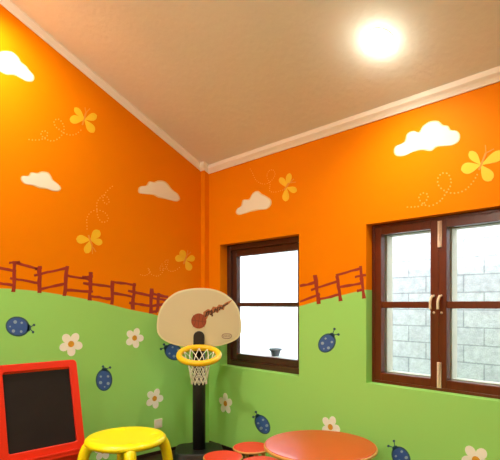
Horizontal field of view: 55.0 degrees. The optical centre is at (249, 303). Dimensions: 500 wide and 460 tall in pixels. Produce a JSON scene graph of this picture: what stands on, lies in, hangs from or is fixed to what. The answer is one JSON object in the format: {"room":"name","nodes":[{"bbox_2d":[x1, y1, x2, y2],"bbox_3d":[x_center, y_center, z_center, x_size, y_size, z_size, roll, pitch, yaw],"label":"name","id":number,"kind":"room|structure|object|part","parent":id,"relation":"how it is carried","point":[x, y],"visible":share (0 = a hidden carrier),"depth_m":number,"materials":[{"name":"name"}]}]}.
{"room":"children's playroom","nodes":[
{"label":"children's playroom","id":0,"kind":"room"},
{"bbox_2d":[0,4,200,459],"bbox_3d":[-2.724,-0.704,2.906,6.000,4.208,0.254,0,0,-43],"label":"wall","id":1,"kind":"structure","parent":0,"point":[100,216],"depth_m":4.05,"materials":[{"name":"paint"}]},
{"bbox_3d":[-1.780,-0.208,3.621,0.041,0.235,0.003,0,0,-43],"label":"fence post","id":2,"kind":"part","parent":1,"relation":"part of","materials":[{"name":"brown paint"}]},
{"bbox_3d":[-1.645,-0.192,3.748,0.037,0.212,0.003,0,0,-43],"label":"fence post","id":3,"kind":"part","parent":1,"relation":"part of","materials":[{"name":"brown paint"}]},
{"bbox_3d":[-1.493,-0.186,3.890,0.055,0.245,0.003,0,0,-43],"label":"fence post","id":4,"kind":"part","parent":1,"relation":"part of","materials":[{"name":"brown paint"}]},
{"bbox_3d":[-1.342,-0.149,4.031,0.046,0.241,0.003,0,0,-43],"label":"fence post","id":5,"kind":"part","parent":1,"relation":"part of","materials":[{"name":"brown paint"}]},
{"bbox_2d":[0,0,199,169],"bbox_3d":[-2.650,-2.054,2.784,5.942,1.496,0.042,0,0,-43],"label":"trim","id":6,"kind":"structure","parent":1,"relation":"attached to","point":[7,4],"depth_m":4.03,"materials":[{"name":"white paint"}]},
{"bbox_3d":[-1.195,-0.098,4.169,0.043,0.205,0.003,0,0,-43],"label":"fence post","id":7,"kind":"part","parent":1,"relation":"part of","materials":[{"name":"brown paint"}]},
{"bbox_3d":[-1.048,-0.069,4.308,0.051,0.240,0.003,0,0,-43],"label":"fence post","id":8,"kind":"part","parent":1,"relation":"part of","materials":[{"name":"brown paint"}]},
{"bbox_3d":[-0.911,-0.028,4.436,0.056,0.232,0.003,0,0,-43],"label":"fence post","id":9,"kind":"part","parent":1,"relation":"part of","materials":[{"name":"red paint"}]},
{"bbox_3d":[-0.863,-0.014,4.481,0.056,0.180,0.003,0,0,-43],"label":"fence post","id":10,"kind":"part","parent":1,"relation":"part of","materials":[{"name":"red paint"}]},
{"bbox_2d":[154,418,161,428],"bbox_3d":[-0.856,1.115,4.481,0.084,0.084,0.012,0,0,-43],"label":"wall socket","id":11,"kind":"object","parent":1,"relation":"attached to","point":[157,422],"visible":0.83,"depth_m":4.47,"materials":[{"name":"plastic"}]},
{"bbox_2d":[136,442,192,458],"bbox_3d":[-2.664,1.385,2.790,5.930,0.030,0.010,0,0,-43],"label":"baseboard","id":12,"kind":"structure","parent":1,"relation":"attached to","point":[172,448],"depth_m":4.43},
{"bbox_2d":[136,449,244,459],"bbox_3d":[-0.793,1.460,0.846,6.500,0.120,5.900,0,0,-43],"label":"floor","id":13,"kind":"structure","parent":0,"point":[158,456],"depth_m":4.38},
{"bbox_2d":[0,360,84,459],"bbox_3d":[-1.450,0.897,3.284,0.570,0.997,0.522,0,0,-43],"label":"easel","id":14,"kind":"object","parent":13,"relation":"on","point":[41,412],"visible":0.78,"depth_m":3.22,"materials":[{"name":"red plastic"}]},
{"bbox_3d":[-1.543,0.913,3.368,0.550,0.962,0.274,0,0,-43],"label":"frame","id":15,"kind":"part","parent":14,"relation":"part of","materials":[{"name":"red plastic"}]},
{"bbox_2d":[25,448,80,459],"bbox_3d":[-1.330,1.002,3.141,0.500,0.036,0.044,0,0,-43],"label":"chalk tray","id":16,"kind":"object","parent":14,"relation":"on","point":[53,453],"depth_m":3.18,"materials":[{"name":"red plastic"}]},
{"bbox_2d":[77,427,172,459],"bbox_3d":[-0.801,1.122,3.100,0.514,0.555,0.514,0,0,25],"label":"stool","id":17,"kind":"object","parent":13,"relation":"on","point":[124,442],"visible":1,"depth_m":3.02,"materials":[{"name":"yellow plastic"}]},
{"bbox_3d":[-1.036,1.122,3.017,0.202,0.555,0.081,0,0,-15],"label":"leg","id":18,"kind":"part","parent":17,"relation":"part of","materials":[{"name":"yellow plastic"}]},
{"bbox_3d":[-0.885,1.122,3.335,0.081,0.555,0.202,0,0,-15],"label":"leg","id":19,"kind":"part","parent":17,"relation":"part of","materials":[{"name":"yellow plastic"}]},
{"bbox_3d":[-0.801,0.873,3.100,0.512,0.050,0.512,0,0,-15],"label":"seat","id":20,"kind":"part","parent":17,"relation":"part of","materials":[{"name":"yellow plastic"}]},
{"bbox_3d":[-0.718,1.122,2.866,0.081,0.555,0.202,0,0,-15],"label":"leg","id":21,"kind":"part","parent":17,"relation":"part of","materials":[{"name":"yellow plastic"}]},
{"bbox_3d":[-0.567,1.122,3.184,0.202,0.555,0.081,0,0,-15],"label":"leg","id":22,"kind":"part","parent":17,"relation":"part of","materials":[{"name":"yellow plastic"}]},
{"bbox_2d":[157,288,241,459],"bbox_3d":[-0.465,0.628,4.282,0.636,1.543,0.703,0,0,29],"label":"basketball hoop","id":23,"kind":"object","parent":13,"relation":"on","point":[198,320],"visible":1,"depth_m":4.30,"materials":[{"name":"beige plastic"}]},
{"bbox_2d":[203,450,242,459],"bbox_3d":[-0.195,1.250,3.470,0.289,0.300,0.289,0,0,-43],"label":"round stool","id":24,"kind":"object","parent":13,"relation":"on","point":[215,455],"visible":1,"depth_m":3.48,"materials":[{"name":"red plastic"}]},
{"bbox_2d":[233,442,265,457],"bbox_3d":[0.012,1.250,3.700,0.289,0.300,0.289,0,0,24],"label":"round stool","id":25,"kind":"object","parent":13,"relation":"on","point":[247,448],"visible":0.83,"depth_m":3.66,"materials":[{"name":"red plastic"}]},
{"bbox_3d":[0.012,1.102,3.700,0.274,0.004,0.274,0,0,24],"label":"seat","id":26,"kind":"part","parent":25,"relation":"part of","materials":[{"name":"red plastic"}]},
{"bbox_2d":[243,456,277,459],"bbox_3d":[0.076,1.250,3.340,0.289,0.300,0.289,0,0,-5],"label":"round stool","id":27,"kind":"object","parent":13,"relation":"on","point":[253,457],"visible":0.98,"depth_m":3.42,"materials":[{"name":"red plastic"}]},
{"bbox_2d":[264,430,377,459],"bbox_3d":[0.449,1.150,3.080,0.721,0.500,0.721,0,0,27],"label":"round table","id":28,"kind":"object","parent":13,"relation":"on","point":[301,444],"visible":1,"depth_m":3.03,"materials":[{"name":"red wood"}]},
{"bbox_2d":[201,170,208,441],"bbox_3d":[-0.453,0.004,4.834,0.068,2.792,0.068,0,0,-43],"label":"wall","id":29,"kind":"structure","parent":0,"point":[204,175],"depth_m":4.81,"materials":[{"name":"paint"}]},
{"bbox_2d":[199,161,208,172],"bbox_3d":[-0.454,-1.360,4.800,0.096,0.108,0.096,0,0,-43],"label":"trim","id":30,"kind":"structure","parent":29,"relation":"attached to","point":[203,166],"depth_m":4.77,"materials":[{"name":"white paint"}]},
{"bbox_2d":[10,0,499,164],"bbox_3d":[-0.793,-2.020,0.846,7.100,1.837,6.200,0,0,-43],"label":"ceiling","id":31,"kind":"structure","parent":0,"point":[224,79],"depth_m":3.32,"materials":[{"name":"paint"}]},
{"bbox_2d":[364,28,393,54],"bbox_3d":[0.775,-1.575,2.888,0.166,0.097,0.177,0,0,-23],"label":"ceiling light","id":32,"kind":"object","parent":31,"relation":"attached to","point":[378,41],"visible":1,"depth_m":2.85,"materials":[{"name":"white"}]},
{"bbox_2d":[209,82,499,459],"bbox_3d":[1.485,0.013,2.982,0.254,2.774,5.900,0,0,-43],"label":"wall","id":33,"kind":"structure","parent":0,"point":[440,158],"depth_m":3.59,"materials":[{"name":"paint"}]},
{"bbox_2d":[209,441,253,456],"bbox_3d":[1.417,1.385,2.871,0.010,0.030,5.330,0,0,-43],"label":"baseboard","id":34,"kind":"structure","parent":33,"relation":"attached to","point":[223,446],"depth_m":4.59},
{"bbox_2d":[227,236,298,373],"bbox_3d":[0.154,0.011,4.420,0.090,1.177,1.020,0,0,-43],"label":"window","id":35,"kind":"structure","parent":33,"relation":"in","point":[290,244],"depth_m":4.49,"materials":[{"name":"brown wood"}]},
{"bbox_2d":[240,352,297,358],"bbox_3d":[0.299,0.526,4.556,0.170,0.055,1.120,0,0,-43],"label":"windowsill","id":36,"kind":"structure","parent":35,"relation":"attached to","point":[253,353],"depth_m":4.65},
{"bbox_2d":[269,348,281,355],"bbox_3d":[0.244,0.463,4.615,0.126,0.072,0.126,0,0,-43],"label":"flower pot","id":37,"kind":"object","parent":36,"relation":"on","point":[274,351],"visible":1,"depth_m":4.58,"materials":[{"name":"grey ceramic"}]},
{"bbox_3d":[0.531,-0.115,3.818,0.003,0.235,0.078,0,0,-43],"label":"fence post","id":38,"kind":"part","parent":33,"relation":"part of","materials":[{"name":"brown paint"}]},
{"bbox_3d":[0.678,-0.118,3.662,0.003,0.196,0.068,0,0,-43],"label":"fence post","id":39,"kind":"part","parent":33,"relation":"part of","materials":[{"name":"brown paint"}]},
{"bbox_2d":[208,66,499,173],"bbox_3d":[1.403,-1.346,2.865,0.042,0.080,5.342,0,0,-43],"label":"trim","id":40,"kind":"structure","parent":33,"relation":"attached to","point":[491,76],"depth_m":3.42,"materials":[{"name":"white paint"}]},
{"bbox_3d":[0.822,-0.159,3.508,0.003,0.240,0.059,0,0,-43],"label":"fence post","id":41,"kind":"part","parent":33,"relation":"part of","materials":[{"name":"brown paint"}]},
{"bbox_2d":[372,208,499,398],"bbox_3d":[1.287,-0.002,3.213,0.198,1.152,1.007,0,0,-43],"label":"window","id":42,"kind":"structure","parent":33,"relation":"in","point":[443,304],"depth_m":3.20,"materials":[{"name":"brown wood"}]},
{"bbox_3d":[1.097,-0.002,3.366,0.050,1.112,0.484,0,0,-43],"label":"sash","id":43,"kind":"part","parent":42,"relation":"part of","materials":[{"name":"brown wood"}]},
{"bbox_3d":[1.207,-0.014,3.184,0.045,0.098,0.022,0,0,-24],"label":"handle","id":44,"kind":"part","parent":42,"relation":"part of","materials":[{"name":"gold metal"}]},
{"bbox_3d":[1.243,-0.014,3.146,0.045,0.098,0.022,0,0,-24],"label":"handle","id":45,"kind":"part","parent":42,"relation":"part of","materials":[{"name":"gold metal"}]},
{"bbox_3d":[1.428,-0.002,3.014,0.050,1.112,0.484,0,0,-43],"label":"sash","id":46,"kind":"part","parent":42,"relation":"part of","materials":[{"name":"brown wood"}]},
{"bbox_3d":[2.124,1.625,5.227,3.750,0.150,13.000,0,0,-43],"label":"ground","id":47,"kind":"structure","parent":0,"visible":0},
{"bbox_2d":[240,225,499,381],"bbox_3d":[1.851,-0.175,4.971,0.200,3.450,13.000,0,0,-43],"label":"outdoor background","id":48,"kind":"structure","parent":47,"relation":"on","point":[266,277],"depth_m":4.98,"materials":[{"name":"white"}]}
]}

